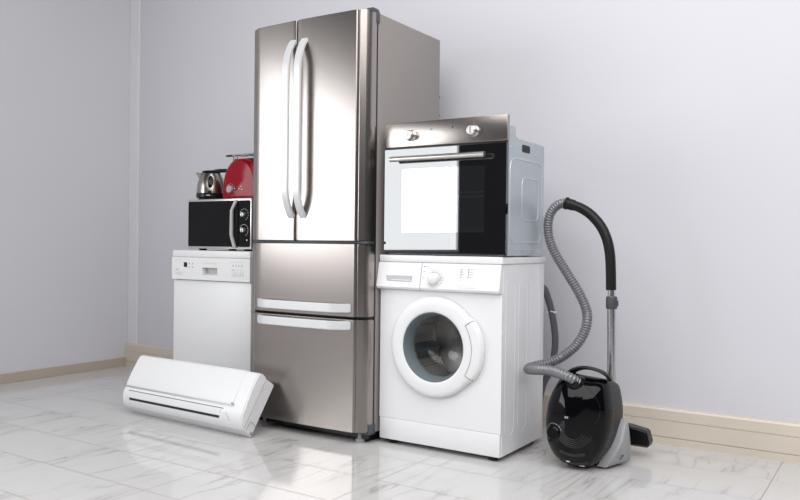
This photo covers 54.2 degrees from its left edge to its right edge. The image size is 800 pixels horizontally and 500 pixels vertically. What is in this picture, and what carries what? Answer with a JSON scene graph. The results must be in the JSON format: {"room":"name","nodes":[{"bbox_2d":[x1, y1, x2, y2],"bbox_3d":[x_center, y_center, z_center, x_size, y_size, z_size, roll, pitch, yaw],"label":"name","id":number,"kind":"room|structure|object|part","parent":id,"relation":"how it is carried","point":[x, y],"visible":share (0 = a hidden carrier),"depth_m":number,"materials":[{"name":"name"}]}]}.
{"room":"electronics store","nodes":[
{"label":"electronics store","id":0,"kind":"room"},
{"bbox_2d":[0,0,130,373],"bbox_3d":[-3.739,-0.647,2.950,0.120,2.950,6.430,1,1,33],"label":"wall","id":1,"kind":"structure","parent":0,"point":[65,64],"depth_m":5.17,"materials":[{"name":"paint"}]},
{"bbox_2d":[0,357,124,383],"bbox_3d":[-4.070,0.798,2.358,0.010,0.061,7.716,1,1,33],"label":"baseboard","id":2,"kind":"structure","parent":1,"relation":"attached to","point":[117,362],"depth_m":5.16,"materials":[{"name":"beige wood"}]},
{"bbox_2d":[0,366,799,499],"bbox_3d":[-1.189,0.924,0.577,7.025,0.100,7.870,1,1,33],"label":"floor","id":3,"kind":"structure","parent":0,"point":[74,436],"depth_m":3.14,"materials":[{"name":"tile"}]},
{"bbox_2d":[123,355,272,436],"bbox_3d":[-1.013,0.704,3.856,0.886,0.287,0.207,1,1,36],"label":"air conditioner","id":4,"kind":"object","parent":3,"relation":"on","point":[230,400],"visible":1,"depth_m":3.74,"materials":[{"name":"white plastic"}]},
{"bbox_2d":[129,398,218,417],"bbox_3d":[-1.104,0.769,3.808,0.675,0.011,0.028,1,-33,36],"label":"vent","id":5,"kind":"object","parent":4,"relation":"attached to","point":[171,407],"depth_m":3.79,"materials":[{"name":"white plastic"}]},
{"bbox_3d":[-1.057,0.633,3.856,0.801,0.176,0.037,1,-33,36],"label":"panel","id":6,"kind":"part","parent":4,"relation":"part of","materials":[{"name":"white plastic"}]},
{"bbox_3d":[-1.036,0.681,3.825,0.885,0.265,0.063,1,-33,36],"label":"casing","id":7,"kind":"part","parent":4,"relation":"part of","materials":[{"name":"white plastic"}]},
{"bbox_3d":[-1.008,0.724,3.862,0.877,0.264,0.060,1,-33,36],"label":"casing","id":8,"kind":"part","parent":4,"relation":"part of","materials":[{"name":"white plastic"}]},
{"bbox_2d":[172,250,254,371],"bbox_3d":[-0.873,0.426,4.489,0.598,0.844,0.605,1,1,33],"label":"dishwasher","id":9,"kind":"object","parent":3,"relation":"on","point":[213,309],"visible":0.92,"depth_m":4.24,"materials":[{"name":"white plastic"}]},
{"bbox_3d":[-1.024,0.104,4.249,0.598,0.123,0.033,1,1,33],"label":"control panel","id":10,"kind":"part","parent":9,"relation":"part of","materials":[{"name":"white plastic"}]},
{"bbox_2d":[173,250,252,258],"bbox_3d":[-0.866,0.023,4.487,0.594,0.038,0.601,1,1,33],"label":"countertop","id":11,"kind":"structure","parent":9,"relation":"on","point":[241,254],"depth_m":4.23,"materials":[{"name":"white plastic"}]},
{"bbox_2d":[188,198,253,250],"bbox_3d":[-0.907,-0.138,4.399,0.488,0.284,0.364,1,1,33],"label":"microwave oven","id":12,"kind":"object","parent":9,"relation":"on","point":[212,223],"visible":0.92,"depth_m":4.25,"materials":[{"name":"grey"}]},
{"bbox_2d":[196,169,226,199],"bbox_3d":[-1.070,-0.373,4.485,0.194,0.186,0.169,0,1,-37],"label":"electric kettle","id":13,"kind":"object","parent":12,"relation":"on","point":[210,182],"visible":0.65,"depth_m":4.42,"materials":[{"name":"silver metal"}]},
{"bbox_3d":[-1.080,-0.449,4.477,0.108,0.012,0.108,1,0,0],"label":"lid","id":14,"kind":"part","parent":13,"relation":"part of","materials":[{"name":"black plastic"}]},
{"bbox_3d":[-1.014,-0.385,4.478,0.137,0.162,0.022,1,0,0],"label":"handle","id":15,"kind":"part","parent":13,"relation":"part of","materials":[{"name":"black plastic"}]},
{"bbox_3d":[-1.026,-0.143,4.290,0.386,0.249,0.007,1,1,33],"label":"door","id":16,"kind":"part","parent":12,"relation":"part of","materials":[{"name":"black glass"}]},
{"bbox_3d":[-0.890,-0.139,4.191,0.058,0.257,0.013,1,1,33],"label":"door handle","id":17,"kind":"part","parent":12,"relation":"part of","materials":[{"name":"silver metal"}]},
{"bbox_2d":[223,153,253,198],"bbox_3d":[-0.838,-0.403,4.323,0.291,0.253,0.156,1,1,33],"label":"toaster","id":18,"kind":"object","parent":12,"relation":"on","point":[238,179],"visible":0.71,"depth_m":4.28,"materials":[{"name":"red plastic"}]},
{"bbox_3d":[-0.829,-0.140,4.162,0.080,0.249,0.007,1,1,33],"label":"control panel","id":19,"kind":"part","parent":12,"relation":"part of","materials":[{"name":"black plastic"}]},
{"bbox_2d":[252,7,439,442],"bbox_3d":[-0.281,-0.110,3.865,0.700,1.940,0.717,1,1,33],"label":"refrigerator","id":20,"kind":"object","parent":3,"relation":"on","point":[327,88],"visible":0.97,"depth_m":3.57,"materials":[{"name":"metal"}]},
{"bbox_3d":[-0.588,-0.559,3.753,0.296,1.023,0.082,1,1,33],"label":"door","id":21,"kind":"part","parent":20,"relation":"part of","materials":[{"name":"metal"}]},
{"bbox_3d":[-0.515,-0.563,3.630,0.037,0.830,0.066,1,1,33],"label":"door handle","id":22,"kind":"part","parent":20,"relation":"part of","materials":[{"name":"silver metal"}]},
{"bbox_3d":[-0.457,-0.562,3.591,0.037,0.830,0.066,1,1,33],"label":"door handle","id":23,"kind":"part","parent":20,"relation":"part of","materials":[{"name":"silver metal"}]},
{"bbox_3d":[-0.466,0.333,3.607,0.560,0.039,0.062,1,1,33],"label":"drawer handle","id":24,"kind":"part","parent":20,"relation":"part of","materials":[{"name":"silver metal"}]},
{"bbox_3d":[-0.465,0.256,3.607,0.560,0.039,0.062,1,1,33],"label":"drawer handle","id":25,"kind":"part","parent":20,"relation":"part of","materials":[{"name":"silver metal"}]},
{"bbox_3d":[-0.433,0.557,3.653,0.694,0.501,0.082,1,1,33],"label":"drawer","id":26,"kind":"part","parent":20,"relation":"part of","materials":[{"name":"metal"}]},
{"bbox_3d":[-0.429,0.132,3.650,0.694,0.323,0.082,1,1,33],"label":"drawer","id":27,"kind":"part","parent":20,"relation":"part of","materials":[{"name":"metal"}]},
{"bbox_3d":[-0.295,-0.555,3.562,0.394,1.023,0.082,1,1,33],"label":"door","id":28,"kind":"part","parent":20,"relation":"part of","materials":[{"name":"metal"}]},
{"bbox_2d":[376,254,558,460],"bbox_3d":[0.306,0.447,3.540,0.655,0.844,0.574,1,1,33],"label":"washing machine","id":29,"kind":"object","parent":3,"relation":"on","point":[458,333],"visible":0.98,"depth_m":3.35,"materials":[{"name":"white metal"}]},
{"bbox_3d":[-0.001,0.114,3.451,0.228,0.121,0.038,1,1,33],"label":"detergent drawer","id":30,"kind":"part","parent":29,"relation":"part of","materials":[{"name":"white plastic"}]},
{"bbox_3d":[0.142,0.121,3.329,0.054,0.054,0.034,1,1,33],"label":"programme knob","id":31,"kind":"part","parent":29,"relation":"part of","materials":[{"name":"white plastic"}]},
{"bbox_3d":[0.156,0.416,3.345,0.454,0.432,0.040,1,1,33],"label":"door","id":32,"kind":"part","parent":29,"relation":"part of","materials":[{"name":"white plastic"}]},
{"bbox_3d":[0.161,0.799,3.361,0.594,0.094,0.014,1,1,33],"label":"kick panel","id":33,"kind":"part","parent":29,"relation":"part of","materials":[{"name":"white plastic"}]},
{"bbox_3d":[0.165,0.465,3.359,0.600,0.572,0.012,1,1,33],"label":"panel","id":34,"kind":"part","parent":29,"relation":"part of","materials":[{"name":"white metal"}]},
{"bbox_3d":[0.254,0.118,3.286,0.378,0.121,0.038,1,1,33],"label":"control panel","id":35,"kind":"part","parent":29,"relation":"part of","materials":[{"name":"white plastic"}]},
{"bbox_3d":[0.287,0.040,3.535,0.608,0.031,0.456,1,1,33],"label":"panel","id":36,"kind":"part","parent":29,"relation":"part of","materials":[{"name":"white plastic"}]},
{"bbox_2d":[384,114,543,256],"bbox_3d":[0.279,-0.266,3.477,0.598,0.581,0.461,1,1,33],"label":"oven","id":37,"kind":"object","parent":29,"relation":"on","point":[466,185],"visible":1,"depth_m":3.38,"materials":[{"name":"galvanised steel"},{"name":"black glass"},{"name":"brushed stainless steel"}]},
{"bbox_3d":[0.040,-0.499,3.398,0.049,0.049,0.034,1,1,33],"label":"knob","id":38,"kind":"part","parent":37,"relation":"part of","materials":[{"name":"metal"}]},
{"bbox_3d":[0.186,0.015,3.342,0.590,0.007,0.014,1,1,33],"label":"air gap trim","id":39,"kind":"part","parent":37,"relation":"part of","materials":[{"name":"black plastic"}]},
{"bbox_3d":[0.186,-0.215,3.336,0.594,0.450,0.020,1,1,33],"label":"oven door","id":40,"kind":"part","parent":37,"relation":"part of","materials":[{"name":"black glass"}]},
{"bbox_3d":[0.191,-0.444,3.337,0.590,0.008,0.016,1,1,33],"label":"air gap trim","id":41,"kind":"part","parent":37,"relation":"part of","materials":[{"name":"black plastic"}]},
{"bbox_3d":[0.297,-0.494,3.231,0.049,0.049,0.034,1,1,33],"label":"knob","id":42,"kind":"part","parent":37,"relation":"part of","materials":[{"name":"metal"}]},
{"bbox_3d":[0.285,0.451,3.542,0.601,0.790,0.425,1,1,33],"label":"panel","id":43,"kind":"part","parent":29,"relation":"part of","materials":[{"name":"white metal"}]},
{"bbox_2d":[523,197,652,467],"bbox_3d":[0.767,0.323,3.260,0.464,1.104,0.438,1,1,33],"label":"vacuum cleaner","id":44,"kind":"object","parent":3,"relation":"on","point":[586,425],"visible":1,"depth_m":3.14,"materials":[{"name":"black plastic"}]},
{"bbox_2d":[559,449,584,456],"bbox_3d":[0.680,0.804,3.085,0.105,0.022,0.010,1,1,30],"label":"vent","id":45,"kind":"object","parent":44,"relation":"attached to","point":[562,452],"depth_m":3.08,"materials":[{"name":"black plastic"}]},
{"bbox_2d":[560,458,588,464],"bbox_3d":[0.693,0.842,3.105,0.114,0.022,0.008,1,0,29],"label":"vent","id":46,"kind":"object","parent":44,"relation":"attached to","point":[570,461],"depth_m":3.09,"materials":[{"name":"black plastic"}]},
{"bbox_2d":[559,430,590,447],"bbox_3d":[0.680,0.745,3.069,0.138,0.067,0.014,1,0,28],"label":"grille","id":47,"kind":"object","parent":44,"relation":"attached to","point":[567,438],"depth_m":3.06,"materials":[{"name":"grey plastic"}]},
{"bbox_2d":[566,375,584,389],"bbox_3d":[0.703,0.537,3.112,0.078,0.081,0.078,1,1,33],"label":"socket","id":48,"kind":"object","parent":44,"relation":"attached to","point":[573,382],"depth_m":3.08,"materials":[{"name":"black plastic"}]},
{"bbox_3d":[0.762,0.492,3.143,0.188,0.056,0.060,1,1,33],"label":"carry handle","id":49,"kind":"part","parent":44,"relation":"part of","materials":[{"name":"black plastic"}]},
{"bbox_2d":[138,0,799,423],"bbox_3d":[0.941,-0.601,3.813,7.025,2.950,0.120,1,1,33],"label":"wall","id":50,"kind":"structure","parent":0,"point":[676,122],"depth_m":3.65,"materials":[{"name":"paint"}]},
{"bbox_2d":[128,0,140,343],"bbox_3d":[-1.897,-0.727,5.580,0.097,2.789,0.012,1,1,33],"label":"trim","id":51,"kind":"structure","parent":50,"relation":"attached to","point":[135,5],"depth_m":5.57,"materials":[{"name":"grey paint"}]},
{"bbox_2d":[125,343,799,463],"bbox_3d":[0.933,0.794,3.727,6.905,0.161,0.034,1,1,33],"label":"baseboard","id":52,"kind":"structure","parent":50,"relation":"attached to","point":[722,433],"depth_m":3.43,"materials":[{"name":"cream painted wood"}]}
]}

